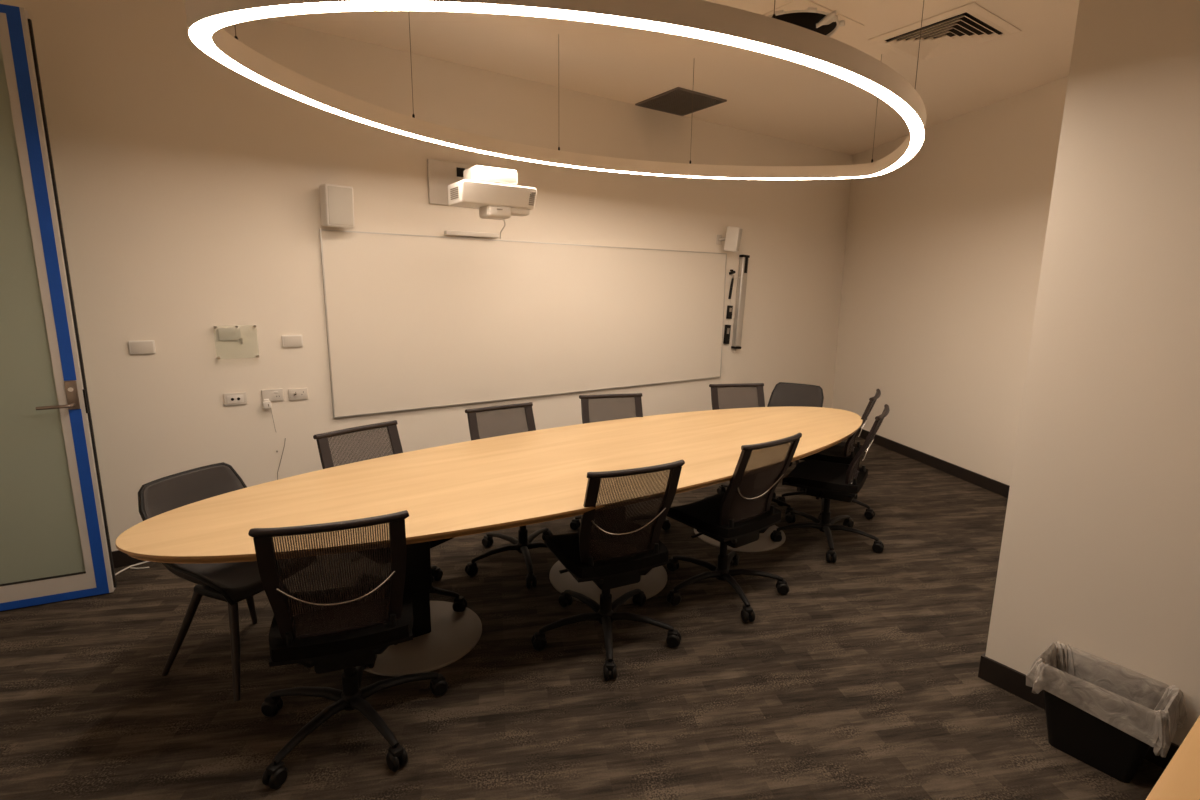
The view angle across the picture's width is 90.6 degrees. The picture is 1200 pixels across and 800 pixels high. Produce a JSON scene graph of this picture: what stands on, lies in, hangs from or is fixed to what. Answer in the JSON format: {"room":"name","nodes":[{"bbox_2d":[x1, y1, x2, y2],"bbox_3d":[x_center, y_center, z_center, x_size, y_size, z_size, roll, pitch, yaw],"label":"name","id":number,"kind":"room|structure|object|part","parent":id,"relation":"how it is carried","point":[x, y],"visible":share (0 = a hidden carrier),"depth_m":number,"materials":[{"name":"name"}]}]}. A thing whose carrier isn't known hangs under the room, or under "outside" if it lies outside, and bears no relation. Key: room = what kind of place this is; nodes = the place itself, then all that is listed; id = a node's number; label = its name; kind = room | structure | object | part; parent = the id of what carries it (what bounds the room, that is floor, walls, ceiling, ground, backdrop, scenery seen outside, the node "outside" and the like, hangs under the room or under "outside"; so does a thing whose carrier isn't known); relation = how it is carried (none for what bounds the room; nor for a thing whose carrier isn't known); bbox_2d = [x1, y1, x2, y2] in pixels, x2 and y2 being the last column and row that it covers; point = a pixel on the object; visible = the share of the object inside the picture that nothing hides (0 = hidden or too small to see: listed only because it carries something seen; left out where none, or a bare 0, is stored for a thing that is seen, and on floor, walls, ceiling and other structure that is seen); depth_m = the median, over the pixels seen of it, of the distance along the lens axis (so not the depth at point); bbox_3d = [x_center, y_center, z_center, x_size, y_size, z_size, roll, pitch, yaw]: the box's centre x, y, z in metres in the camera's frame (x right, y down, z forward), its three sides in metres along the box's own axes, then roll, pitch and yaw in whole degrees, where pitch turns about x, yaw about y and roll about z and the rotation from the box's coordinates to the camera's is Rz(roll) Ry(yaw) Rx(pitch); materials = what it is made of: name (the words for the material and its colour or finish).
{"room":"conference room","nodes":[
{"label":"conference room","id":0,"kind":"room"},
{"bbox_2d":[0,0,852,550],"bbox_3d":[-0.413,-0.855,4.811,8.037,3.104,0.120,-7,13,-34],"label":"wall","id":1,"kind":"structure","parent":0,"point":[188,190],"depth_m":3.67,"materials":[{"name":"paint"}]},
{"bbox_2d":[112,550,144,567],"bbox_3d":[-0.391,0.632,5.034,7.797,0.100,0.012,-7,13,-34],"label":"baseboard","id":2,"kind":"structure","parent":1,"relation":"attached to","point":[120,559],"depth_m":3.42,"materials":[{"name":"black plastic"}]},
{"bbox_2d":[128,340,155,353],"bbox_3d":[-2.556,-0.295,3.317,0.116,0.074,0.018,-7,13,-34],"label":"wall plate","id":3,"kind":"object","parent":1,"relation":"attached to","point":[143,346],"visible":1,"depth_m":3.31,"materials":[{"name":"white plastic"}]},
{"bbox_2d":[223,392,246,405],"bbox_3d":[-2.217,-0.007,3.613,0.118,0.074,0.020,-7,13,-34],"label":"wall socket","id":4,"kind":"object","parent":1,"relation":"attached to","point":[238,398],"visible":1,"depth_m":3.61,"materials":[{"name":"white plastic"}]},
{"bbox_2d":[214,325,258,359],"bbox_3d":[-2.173,-0.348,3.552,0.218,0.196,0.064,-7,13,-34],"label":"panel","id":5,"kind":"object","parent":1,"relation":"attached to","point":[224,333],"visible":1,"depth_m":3.54,"materials":[{"name":"white plastic"}]},
{"bbox_3d":[-2.210,-0.394,3.545,0.112,0.074,0.016,-7,13,-34],"label":"plate","id":6,"kind":"part","parent":5,"relation":"part of","materials":[{"name":"white plastic"}]},
{"bbox_2d":[261,389,283,401],"bbox_3d":[-2.053,-0.029,3.727,0.118,0.076,0.016,-7,13,-34],"label":"power socket","id":7,"kind":"object","parent":1,"relation":"attached to","point":[271,394],"visible":1,"depth_m":3.72,"materials":[{"name":"white plastic"}]},
{"bbox_2d":[262,399,275,430],"bbox_3d":[-2.067,0.103,3.719,0.064,0.220,0.050,-7,13,-34],"label":"plug adapter","id":8,"kind":"object","parent":7,"relation":"in","point":[266,404],"visible":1,"depth_m":3.69,"materials":[{"name":"white plastic"}]},
{"bbox_2d":[276,438,285,479],"bbox_3d":[-2.036,0.565,3.830,0.074,0.638,0.048,-7,13,-34],"label":"cable","id":9,"kind":"object","parent":1,"relation":"attached to","point":[285,438],"visible":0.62,"depth_m":3.81,"materials":[{"name":"grey plastic"}]},
{"bbox_2d":[282,335,302,346],"bbox_3d":[-1.936,-0.371,3.741,0.116,0.074,0.018,-7,13,-34],"label":"wall plate","id":10,"kind":"object","parent":1,"relation":"attached to","point":[287,340],"visible":1,"depth_m":3.73,"materials":[{"name":"white plastic"}]},
{"bbox_2d":[288,388,307,399],"bbox_3d":[-1.929,-0.036,3.802,0.112,0.072,0.034,-7,13,-34],"label":"power socket","id":11,"kind":"object","parent":1,"relation":"attached to","point":[300,393],"visible":1,"depth_m":3.81,"materials":[{"name":"white plastic"}]},
{"bbox_2d":[319,184,354,227],"bbox_3d":[-1.636,-1.198,3.685,0.165,0.253,0.198,-8,14,-40],"label":"wall speaker","id":12,"kind":"object","parent":1,"relation":"attached to","point":[336,201],"visible":1,"depth_m":3.62,"materials":[{"name":"white plastic"}]},
{"bbox_2d":[327,186,352,225],"bbox_3d":[-1.580,-1.181,3.622,0.143,0.220,0.025,-8,14,-40],"label":"grille","id":13,"kind":"object","parent":12,"relation":"attached to","point":[339,198],"depth_m":3.62,"materials":[{"name":"grey"}]},
{"bbox_2d":[427,159,536,238],"bbox_3d":[-0.775,-1.346,3.865,0.527,0.500,0.905,-5,12,-26],"label":"projector","id":14,"kind":"object","parent":1,"relation":"attached to","point":[493,191],"visible":1,"depth_m":3.56,"materials":[{"name":"white plastic"}]},
{"bbox_2d":[450,186,458,199],"bbox_3d":[-0.851,-1.210,3.479,0.006,0.061,0.120,-7,13,-34],"label":"vent","id":15,"kind":"object","parent":14,"relation":"attached to","point":[454,190],"depth_m":3.48,"materials":[{"name":"white plastic"}]},
{"bbox_3d":[-0.971,-1.515,4.190,0.488,0.290,0.034,-7,13,-34],"label":"wall plate","id":16,"kind":"part","parent":14,"relation":"part of","materials":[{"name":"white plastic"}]},
{"bbox_2d":[529,192,535,205],"bbox_3d":[-0.422,-1.233,3.647,0.032,0.073,0.052,-7,13,-34],"label":"vent","id":17,"kind":"object","parent":14,"relation":"attached to","point":[532,195],"depth_m":3.64,"materials":[{"name":"white plastic"}]},
{"bbox_2d":[319,229,726,417],"bbox_3d":[-0.275,-0.652,4.859,3.631,1.210,0.025,-7,13,-34],"label":"whiteboard","id":18,"kind":"object","parent":1,"relation":"attached to","point":[413,322],"visible":1,"depth_m":4.54,"materials":[{"name":"plastic"}]},
{"bbox_2d":[444,230,498,237],"bbox_3d":[-0.922,-1.188,4.263,0.400,0.030,0.076,-7,13,-34],"label":"bar","id":19,"kind":"object","parent":18,"relation":"attached to","point":[447,232],"visible":1,"depth_m":4.23,"materials":[{"name":"white plastic"}]},
{"bbox_2d":[716,226,742,251],"bbox_3d":[1.226,-1.526,5.647,0.231,0.235,0.105,7,12,29],"label":"wall speaker","id":20,"kind":"object","parent":1,"relation":"attached to","point":[733,234],"visible":1,"depth_m":5.59,"materials":[{"name":"white plastic"}]},
{"bbox_2d":[736,229,742,250],"bbox_3d":[1.312,-1.509,5.600,0.031,0.200,0.083,7,12,29],"label":"grille","id":21,"kind":"object","parent":20,"relation":"attached to","point":[738,231],"depth_m":5.57,"materials":[{"name":"grey"}]},
{"bbox_2d":[731,255,749,351],"bbox_3d":[1.395,-0.959,5.952,0.168,0.967,0.060,-7,13,-34],"label":"wall rail","id":22,"kind":"object","parent":1,"relation":"attached to","point":[744,259],"visible":1,"depth_m":5.93,"materials":[{"name":"metal"}]},
{"bbox_3d":[1.305,-1.251,5.855,0.076,0.066,0.027,-7,13,-34],"label":"hook","id":23,"kind":"object","parent":1,"relation":"attached to","visible":0},
{"bbox_2d":[728,275,733,298],"bbox_3d":[1.300,-1.116,5.878,0.061,0.234,0.026,-7,13,-34],"label":"marker pen","id":24,"kind":"object","parent":23,"relation":"hanging from","point":[732,280],"visible":1,"depth_m":5.87,"materials":[{"name":"black plastic"}]},
{"bbox_2d":[0,436,1164,799],"bbox_3d":[1.530,1.219,2.554,8.450,0.100,6.788,-7,13,-34],"label":"floor","id":25,"kind":"structure","parent":0,"point":[858,681],"depth_m":2.40,"materials":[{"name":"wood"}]},
{"bbox_2d":[0,4,116,610],"bbox_3d":[-2.965,-0.322,2.657,0.959,2.782,0.108,-5,12,-25],"label":"door","id":26,"kind":"structure","parent":25,"relation":"on","point":[55,546],"depth_m":2.86,"materials":[{"name":"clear glass"}]},
{"bbox_3d":[-2.983,-0.327,2.683,0.754,2.528,0.012,-5,12,-25],"label":"glass pane","id":27,"kind":"part","parent":26,"relation":"part of","materials":[{"name":"grey"}]},
{"bbox_3d":[-2.623,0.032,2.865,0.134,0.018,0.060,-5,12,-25],"label":"lever","id":28,"kind":"part","parent":26,"relation":"part of","materials":[{"name":"metal"}]},
{"bbox_3d":[-2.584,-0.024,2.910,0.046,0.142,0.008,-5,12,-25],"label":"handle plate","id":29,"kind":"part","parent":26,"relation":"part of","materials":[{"name":"metal"}]},
{"bbox_3d":[-2.550,0.006,2.945,0.008,0.120,0.010,-5,12,-25],"label":"latch plate","id":30,"kind":"part","parent":26,"relation":"part of","materials":[{"name":"black plastic"}]},
{"bbox_2d":[115,561,149,574],"bbox_3d":[-2.641,0.956,3.406,0.092,0.015,0.503,10,14,40],"label":"cable","id":31,"kind":"object","parent":25,"relation":"on","point":[145,561],"visible":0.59,"depth_m":3.40,"materials":[{"name":"white plastic"}]},
{"bbox_2d":[138,462,315,700],"bbox_3d":[-1.565,0.729,2.536,0.521,0.817,0.482,5,11,21],"label":"shell chair","id":32,"kind":"object","parent":25,"relation":"on","point":[232,583],"visible":0.53,"depth_m":2.47,"materials":[{"name":"grey plastic"}]},
{"bbox_3d":[-1.742,0.967,2.484,0.185,0.364,0.037,-5,12,-27],"label":"leg","id":33,"kind":"part","parent":32,"relation":"part of","materials":[{"name":"black metal"}]},
{"bbox_3d":[-1.550,0.769,2.537,0.230,0.059,0.230,5,11,21],"label":"under frame","id":34,"kind":"part","parent":32,"relation":"part of","materials":[{"name":"black plastic"}]},
{"bbox_3d":[-1.562,0.540,2.500,0.526,0.420,0.487,5,11,21],"label":"shell seat","id":35,"kind":"part","parent":32,"relation":"part of","materials":[{"name":"grey plastic"}]},
{"bbox_3d":[-1.458,0.989,2.379,0.038,0.365,0.199,-5,12,-28],"label":"leg","id":36,"kind":"part","parent":32,"relation":"part of","materials":[{"name":"black metal"}]},
{"bbox_3d":[-1.633,0.916,2.762,0.037,0.364,0.185,-3,11,-20],"label":"leg","id":37,"kind":"part","parent":32,"relation":"part of","materials":[{"name":"black metal"}]},
{"bbox_2d":[248,510,447,788],"bbox_3d":[-0.912,0.756,2.163,0.678,0.902,0.678,-3,11,-21],"label":"chair","id":38,"kind":"object","parent":25,"relation":"on","point":[346,628],"visible":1,"depth_m":1.97,"materials":[{"name":"grey"}]},
{"bbox_3d":[-1.092,1.100,2.227,0.304,0.053,0.048,2,11,6],"label":"leg","id":39,"kind":"part","parent":38,"relation":"part of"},
{"bbox_3d":[-0.993,1.133,2.058,0.048,0.053,0.304,5,12,24],"label":"leg","id":40,"kind":"part","parent":38,"relation":"part of","materials":[{"name":"black plastic"}]},
{"bbox_3d":[-0.840,0.589,1.910,0.448,0.478,0.179,-3,11,-21],"label":"backrest frame","id":41,"kind":"part","parent":38,"relation":"part of","materials":[{"name":"black plastic"}]},
{"bbox_3d":[-0.842,0.585,1.908,0.342,0.423,0.150,-3,11,-21],"label":"panel","id":42,"kind":"part","parent":38,"relation":"part of","materials":[{"name":"grey fabric"}]},
{"bbox_3d":[-0.928,0.784,2.168,0.460,0.087,0.440,-3,11,-21],"label":"seat","id":43,"kind":"part","parent":38,"relation":"part of","materials":[{"name":"black fabric"}]},
{"bbox_3d":[-0.958,1.074,2.372,0.048,0.053,0.304,-2,11,-12],"label":"leg","id":44,"kind":"part","parent":38,"relation":"part of","materials":[{"name":"black plastic"}]},
{"bbox_3d":[-0.799,1.127,2.098,0.304,0.053,0.048,10,14,41],"label":"leg","id":45,"kind":"part","parent":38,"relation":"part of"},
{"bbox_3d":[-0.777,1.091,2.292,0.304,0.053,0.048,-5,12,-29],"label":"leg","id":46,"kind":"part","parent":38,"relation":"part of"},
{"bbox_2d":[313,420,466,644],"bbox_3d":[-1.043,0.609,2.942,0.655,0.902,0.685,9,14,39],"label":"chair","id":47,"kind":"object","parent":25,"relation":"on","point":[460,603],"visible":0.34,"depth_m":2.99,"materials":[{"name":"fabric"}]},
{"bbox_3d":[-1.185,0.378,3.018,0.179,0.478,0.448,9,14,39],"label":"backrest frame","id":48,"kind":"part","parent":47,"relation":"part of","materials":[{"name":"black plastic"}]},
{"bbox_3d":[-1.184,0.373,3.018,0.150,0.423,0.342,9,14,39],"label":"panel","id":49,"kind":"part","parent":47,"relation":"part of","materials":[{"name":"grey fabric"}]},
{"bbox_3d":[-1.156,0.937,3.094,0.304,0.053,0.048,9,14,38],"label":"leg","id":50,"kind":"part","parent":47,"relation":"part of","materials":[{"name":"black plastic"}]},
{"bbox_3d":[-1.006,0.643,2.917,0.440,0.087,0.460,9,14,39],"label":"seat","id":51,"kind":"part","parent":47,"relation":"part of","materials":[{"name":"black fabric"}]},
{"bbox_3d":[-0.857,0.961,2.980,0.304,0.053,0.048,1,11,3],"label":"leg","id":52,"kind":"part","parent":47,"relation":"part of","materials":[{"name":"black plastic"}]},
{"bbox_2d":[115,407,862,675],"bbox_3d":[0.069,0.641,3.260,4.182,0.745,1.290,-7,13,-34],"label":"conference table","id":53,"kind":"object","parent":25,"relation":"on","point":[537,476],"visible":0.64,"depth_m":2.70,"materials":[{"name":"brown wood"}]},
{"bbox_2d":[465,402,552,587],"bbox_3d":[-0.474,0.520,3.444,0.660,0.902,0.685,-7,13,-34],"label":"chair","id":54,"kind":"object","parent":25,"relation":"on","point":[523,543],"visible":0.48,"depth_m":3.54,"materials":[{"name":"metal"}]},
{"bbox_3d":[-0.597,0.879,3.431,0.304,0.053,0.048,-6,13,-32],"label":"leg","id":55,"kind":"part","parent":54,"relation":"part of","materials":[{"name":"black plastic"}]},
{"bbox_3d":[-0.573,0.277,3.588,0.448,0.478,0.179,-7,13,-34],"label":"backrest frame","id":56,"kind":"part","parent":54,"relation":"part of","materials":[{"name":"black plastic"}]},
{"bbox_3d":[-0.586,0.843,3.625,0.304,0.053,0.048,9,14,38],"label":"leg","id":57,"kind":"part","parent":54,"relation":"part of","materials":[{"name":"black plastic"}]},
{"bbox_3d":[-0.572,0.272,3.589,0.342,0.423,0.150,-7,13,-34],"label":"panel","id":58,"kind":"part","parent":54,"relation":"part of","materials":[{"name":"grey fabric"}]},
{"bbox_3d":[-0.412,0.894,3.360,0.048,0.053,0.304,-2,11,-15],"label":"leg","id":59,"kind":"part","parent":54,"relation":"part of","materials":[{"name":"black plastic"}]},
{"bbox_3d":[-0.287,0.867,3.512,0.304,0.053,0.048,1,11,3],"label":"leg","id":60,"kind":"part","parent":54,"relation":"part of","materials":[{"name":"black plastic"}]},
{"bbox_3d":[-0.395,0.836,3.675,0.048,0.053,0.304,5,11,21],"label":"leg","id":61,"kind":"part","parent":54,"relation":"part of","materials":[{"name":"black plastic"}]},
{"bbox_2d":[531,460,684,679],"bbox_3d":[0.008,0.662,2.716,0.666,0.902,0.684,-4,12,-25],"label":"chair","id":62,"kind":"object","parent":25,"relation":"on","point":[617,555],"visible":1,"depth_m":2.56,"materials":[{"name":"metal"}]},
{"bbox_3d":[-0.106,0.764,2.697,0.160,0.018,0.022,-4,12,-25],"label":"lever","id":63,"kind":"part","parent":62,"relation":"part of","materials":[{"name":"black plastic"}]},
{"bbox_3d":[-0.131,1.017,2.725,0.304,0.053,0.048,-3,11,-21],"label":"leg","id":64,"kind":"part","parent":62,"relation":"part of","materials":[{"name":"black plastic"}]},
{"bbox_3d":[-0.079,0.982,2.913,0.048,0.053,0.304,-8,14,-38],"label":"leg","id":65,"kind":"part","parent":62,"relation":"part of","materials":[{"name":"black plastic"}]},
{"bbox_3d":[0.021,0.687,2.742,0.460,0.087,0.440,-4,12,-25],"label":"seat","id":66,"kind":"part","parent":62,"relation":"part of","materials":[{"name":"black fabric"}]},
{"bbox_3d":[0.035,1.038,2.619,0.048,0.053,0.304,0,11,-3],"label":"leg","id":67,"kind":"part","parent":62,"relation":"part of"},
{"bbox_3d":[0.119,0.982,2.923,0.048,0.053,0.304,7,13,32],"label":"leg","id":68,"kind":"part","parent":62,"relation":"part of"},
{"bbox_3d":[0.123,0.486,2.489,0.342,0.423,0.150,-4,12,-25],"label":"panel","id":69,"kind":"part","parent":62,"relation":"part of","materials":[{"name":"grey fabric"}]},
{"bbox_3d":[0.124,0.490,2.490,0.448,0.478,0.179,-4,12,-25],"label":"backrest frame","id":70,"kind":"part","parent":62,"relation":"part of","materials":[{"name":"black plastic"}]},
{"bbox_3d":[0.189,1.017,2.741,0.304,0.053,0.048,3,11,15],"label":"leg","id":71,"kind":"part","parent":62,"relation":"part of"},
{"bbox_2d":[570,393,670,529],"bbox_3d":[0.163,0.450,3.857,0.666,0.902,0.684,-2,11,-15],"label":"chair","id":72,"kind":"object","parent":25,"relation":"on","point":[618,399],"visible":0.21,"depth_m":4.02,"materials":[{"name":"metal"}]},
{"bbox_3d":[0.089,0.205,4.009,0.448,0.478,0.179,-2,11,-15],"label":"backrest frame","id":73,"kind":"part","parent":72,"relation":"part of","materials":[{"name":"black plastic"}]},
{"bbox_3d":[0.090,0.200,4.009,0.342,0.423,0.150,-2,11,-15],"label":"panel","id":74,"kind":"part","parent":72,"relation":"part of","materials":[{"name":"grey fabric"}]},
{"bbox_3d":[0.299,0.789,3.964,0.304,0.053,0.048,-3,11,-19],"label":"leg","id":75,"kind":"part","parent":72,"relation":"part of","materials":[{"name":"black plastic"}]},
{"bbox_2d":[666,433,801,622],"bbox_3d":[0.645,0.588,3.149,0.673,0.902,0.681,-7,13,-36],"label":"chair","id":76,"kind":"object","parent":25,"relation":"on","point":[730,518],"visible":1,"depth_m":3.01,"materials":[{"name":"metal"}]},
{"bbox_3d":[0.537,0.911,3.327,0.304,0.053,0.048,10,14,41],"label":"leg","id":77,"kind":"part","parent":76,"relation":"part of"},
{"bbox_3d":[0.515,0.947,3.133,0.304,0.053,0.048,-5,12,-29],"label":"leg","id":78,"kind":"part","parent":76,"relation":"part of","materials":[{"name":"black plastic"}]},
{"bbox_3d":[0.540,0.694,3.103,0.160,0.018,0.022,-7,13,-36],"label":"lever","id":79,"kind":"part","parent":76,"relation":"part of","materials":[{"name":"black plastic"}]},
{"bbox_3d":[0.653,0.613,3.172,0.460,0.087,0.440,-7,13,-36],"label":"seat","id":80,"kind":"part","parent":76,"relation":"part of","materials":[{"name":"black fabric"}]},
{"bbox_3d":[0.731,0.905,3.367,0.048,0.053,0.304,5,12,24],"label":"leg","id":81,"kind":"part","parent":76,"relation":"part of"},
{"bbox_3d":[0.696,0.964,3.053,0.048,0.053,0.304,-2,11,-12],"label":"leg","id":82,"kind":"part","parent":76,"relation":"part of","materials":[{"name":"black plastic"}]},
{"bbox_3d":[0.830,0.938,3.198,0.304,0.053,0.048,2,11,6],"label":"leg","id":83,"kind":"part","parent":76,"relation":"part of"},
{"bbox_3d":[0.796,0.412,2.944,0.448,0.478,0.179,-7,13,-36],"label":"backrest frame","id":84,"kind":"part","parent":76,"relation":"part of","materials":[{"name":"black plastic"}]},
{"bbox_3d":[0.795,0.408,2.942,0.342,0.423,0.150,-7,13,-36],"label":"panel","id":85,"kind":"part","parent":76,"relation":"part of","materials":[{"name":"grey fabric"}]},
{"bbox_2d":[704,383,793,514],"bbox_3d":[1.074,0.366,4.356,0.672,0.902,0.682,-2,11,-11],"label":"chair","id":86,"kind":"object","parent":25,"relation":"on","point":[759,392],"visible":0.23,"depth_m":4.54,"materials":[{"name":"metal"}]},
{"bbox_3d":[1.053,0.120,4.516,0.448,0.478,0.179,-2,11,-11],"label":"backrest frame","id":87,"kind":"part","parent":86,"relation":"part of","materials":[{"name":"black plastic"}]},
{"bbox_3d":[1.055,0.115,4.516,0.342,0.423,0.150,-2,11,-11],"label":"panel","id":88,"kind":"part","parent":86,"relation":"part of","materials":[{"name":"grey fabric"}]},
{"bbox_3d":[1.235,0.730,4.329,0.304,0.053,0.048,7,12,31],"label":"leg","id":89,"kind":"part","parent":86,"relation":"part of","materials":[{"name":"black plastic"}]},
{"bbox_2d":[757,382,823,473],"bbox_3d":[1.588,0.296,5.015,0.482,0.817,0.521,8,13,33],"label":"shell chair","id":90,"kind":"object","parent":25,"relation":"on","point":[784,394],"visible":0.3,"depth_m":5.14,"materials":[{"name":"grey fabric"}]},
{"bbox_3d":[1.589,0.108,4.978,0.487,0.420,0.526,8,13,33],"label":"shell seat","id":91,"kind":"part","parent":90,"relation":"part of","materials":[{"name":"black plastic"}]},
{"bbox_2d":[777,389,880,519],"bbox_3d":[1.695,0.370,4.368,0.680,0.902,0.674,7,12,30],"label":"chair","id":92,"kind":"object","parent":25,"relation":"on","point":[844,453],"visible":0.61,"depth_m":4.24,"materials":[{"name":"metal"}]},
{"bbox_3d":[1.522,0.707,4.468,0.304,0.053,0.048,2,11,5],"label":"leg","id":93,"kind":"part","parent":92,"relation":"part of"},
{"bbox_3d":[1.677,0.392,4.404,0.440,0.087,0.460,7,12,30],"label":"seat","id":94,"kind":"part","parent":92,"relation":"part of","materials":[{"name":"black fabric"}]},
{"bbox_3d":[1.817,0.733,4.344,0.304,0.053,0.048,10,14,40],"label":"leg","id":95,"kind":"part","parent":92,"relation":"part of","materials":[{"name":"black plastic"}]},
{"bbox_3d":[1.881,0.175,4.242,0.150,0.423,0.342,7,12,30],"label":"panel","id":96,"kind":"part","parent":92,"relation":"part of","materials":[{"name":"grey fabric"}]},
{"bbox_3d":[1.881,0.180,4.245,0.179,0.478,0.448,7,12,30],"label":"backrest frame","id":97,"kind":"part","parent":92,"relation":"part of","materials":[{"name":"black plastic"}]},
{"bbox_2d":[770,404,889,562],"bbox_3d":[1.490,0.477,3.785,0.655,0.902,0.685,7,12,31],"label":"chair","id":98,"kind":"object","parent":25,"relation":"on","point":[828,481],"visible":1,"depth_m":3.73,"materials":[{"name":"fabric"}]},
{"bbox_3d":[1.295,0.821,3.849,0.304,0.053,0.048,0,11,-5],"label":"leg","id":99,"kind":"part","parent":98,"relation":"part of","materials":[{"name":"black plastic"}]},
{"bbox_3d":[1.397,0.790,4.016,0.048,0.053,0.304,-4,12,-22],"label":"leg","id":100,"kind":"part","parent":98,"relation":"part of","materials":[{"name":"black plastic"}]},
{"bbox_3d":[1.449,0.500,3.814,0.440,0.087,0.460,7,12,31],"label":"seat","id":101,"kind":"part","parent":98,"relation":"part of","materials":[{"name":"black fabric"}]},
{"bbox_3d":[1.424,0.850,3.702,0.048,0.053,0.304,3,11,13],"label":"leg","id":102,"kind":"part","parent":98,"relation":"part of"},
{"bbox_3d":[1.590,0.801,3.972,0.304,0.053,0.048,-8,14,-40],"label":"leg","id":103,"kind":"part","parent":98,"relation":"part of","materials":[{"name":"black plastic"}]},
{"bbox_3d":[1.607,0.837,3.778,0.304,0.053,0.048,7,12,31],"label":"leg","id":104,"kind":"part","parent":98,"relation":"part of","materials":[{"name":"black plastic"}]},
{"bbox_3d":[1.651,0.288,3.651,0.179,0.478,0.448,7,12,31],"label":"backrest frame","id":105,"kind":"part","parent":98,"relation":"part of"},
{"bbox_3d":[1.651,0.284,3.648,0.150,0.423,0.342,7,12,31],"label":"panel","id":106,"kind":"part","parent":98,"relation":"part of","materials":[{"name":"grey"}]},
{"bbox_2d":[1040,651,1176,782],"bbox_3d":[1.750,1.112,2.082,0.212,0.290,0.342,-7,13,-36],"label":"waste bin","id":107,"kind":"object","parent":25,"relation":"on","point":[1073,731],"visible":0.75,"depth_m":2.03,"materials":[{"name":"black plastic"}]},
{"bbox_2d":[1026,641,1186,757],"bbox_3d":[1.749,1.052,2.073,0.258,0.228,0.393,-7,13,-36],"label":"liner","id":108,"kind":"object","parent":107,"relation":"in","point":[1104,690],"visible":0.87,"depth_m":2.04,"materials":[{"name":"grey"}]},
{"bbox_2d":[1146,716,1199,799],"bbox_3d":[1.269,1.102,0.915,1.600,0.730,0.690,-7,13,-34],"label":"side table","id":109,"kind":"object","parent":25,"relation":"on","point":[1180,780],"visible":1,"depth_m":1.10,"materials":[{"name":"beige wood"}]},
{"bbox_2d":[264,0,1079,154],"bbox_3d":[1.563,-1.930,1.963,8.450,0.100,6.788,-7,13,-34],"label":"ceiling","id":110,"kind":"structure","parent":0,"point":[765,94],"depth_m":3.96,"materials":[{"name":"paint"}]},
{"bbox_2d":[185,0,925,179],"bbox_3d":[0.291,-1.676,2.829,3.792,0.744,2.047,-7,13,-34],"label":"pendant lamp","id":111,"kind":"object","parent":110,"relation":"hanging from","point":[206,19],"visible":1,"depth_m":2.02,"materials":[{"name":"paint"}]},
{"bbox_2d":[635,87,726,115],"bbox_3d":[0.655,-2.422,4.839,0.524,0.012,0.524,-7,13,-34],"label":"ceiling vent","id":112,"kind":"object","parent":110,"relation":"in","point":[678,100],"visible":1,"depth_m":4.81,"materials":[{"name":"grey metal"}]},
{"bbox_2d":[763,0,863,37],"bbox_3d":[1.125,-2.275,3.448,0.570,0.298,0.588,-7,13,-34],"label":"ceiling fitting","id":113,"kind":"object","parent":110,"relation":"attached to","point":[807,14],"visible":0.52,"depth_m":3.39,"materials":[{"name":"paint"}]},
{"bbox_2d":[868,2,1020,61],"bbox_3d":[2.038,-2.154,3.531,0.596,0.028,0.596,-7,13,-34],"label":"ceiling vent","id":114,"kind":"object","parent":110,"relation":"in","point":[969,25],"visible":0.98,"depth_m":3.48,"materials":[{"name":"metal"}]},
{"bbox_2d":[832,75,1068,485],"bbox_3d":[3.188,-0.894,5.220,0.120,3.104,3.725,-1,11,-10],"label":"wall","id":115,"kind":"structure","parent":0,"point":[944,248],"depth_m":5.24,"materials":[{"name":"paint"}]},
{"bbox_2d":[856,429,1009,497],"bbox_3d":[3.107,0.584,5.485,0.012,0.100,3.605,-1,11,-10],"label":"baseboard","id":116,"kind":"structure","parent":115,"relation":"attached to","point":[992,485],"depth_m":5.39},
{"bbox_2d":[985,0,1199,745],"bbox_3d":[3.426,-0.210,1.591,2.190,3.104,3.121,-7,13,-34],"label":"wall","id":117,"kind":"structure","parent":0,"point":[1100,550],"depth_m":2.04,"materials":[{"name":"paint"}]},
{"bbox_2d":[978,652,1179,768],"bbox_3d":[3.402,1.266,1.869,2.202,0.100,3.133,-7,13,-34],"label":"baseboard","id":118,"kind":"structure","parent":117,"relation":"attached to","point":[1002,676],"depth_m":2.40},
{"bbox_3d":[1.293,-0.879,5.924,0.028,0.256,0.004,-7,13,-34],"label":"cord","id":119,"kind":"object","parent":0,"visible":0},
{"bbox_2d":[723,325,730,343],"bbox_3d":[1.274,-0.657,5.949,0.077,0.193,0.026,-7,13,-34],"label":"remote control","id":120,"kind":"object","parent":119,"relation":"hanging from","point":[727,330],"visible":1,"depth_m":5.94,"materials":[{"name":"black plastic"}]},
{"bbox_2d":[726,305,732,318],"bbox_3d":[1.292,-0.875,5.920,0.069,0.133,0.024,-7,13,-34],"label":"remote control","id":121,"kind":"object","parent":119,"relation":"hanging from","point":[729,308],"visible":1,"depth_m":5.91,"materials":[{"name":"black plastic"}]}
]}

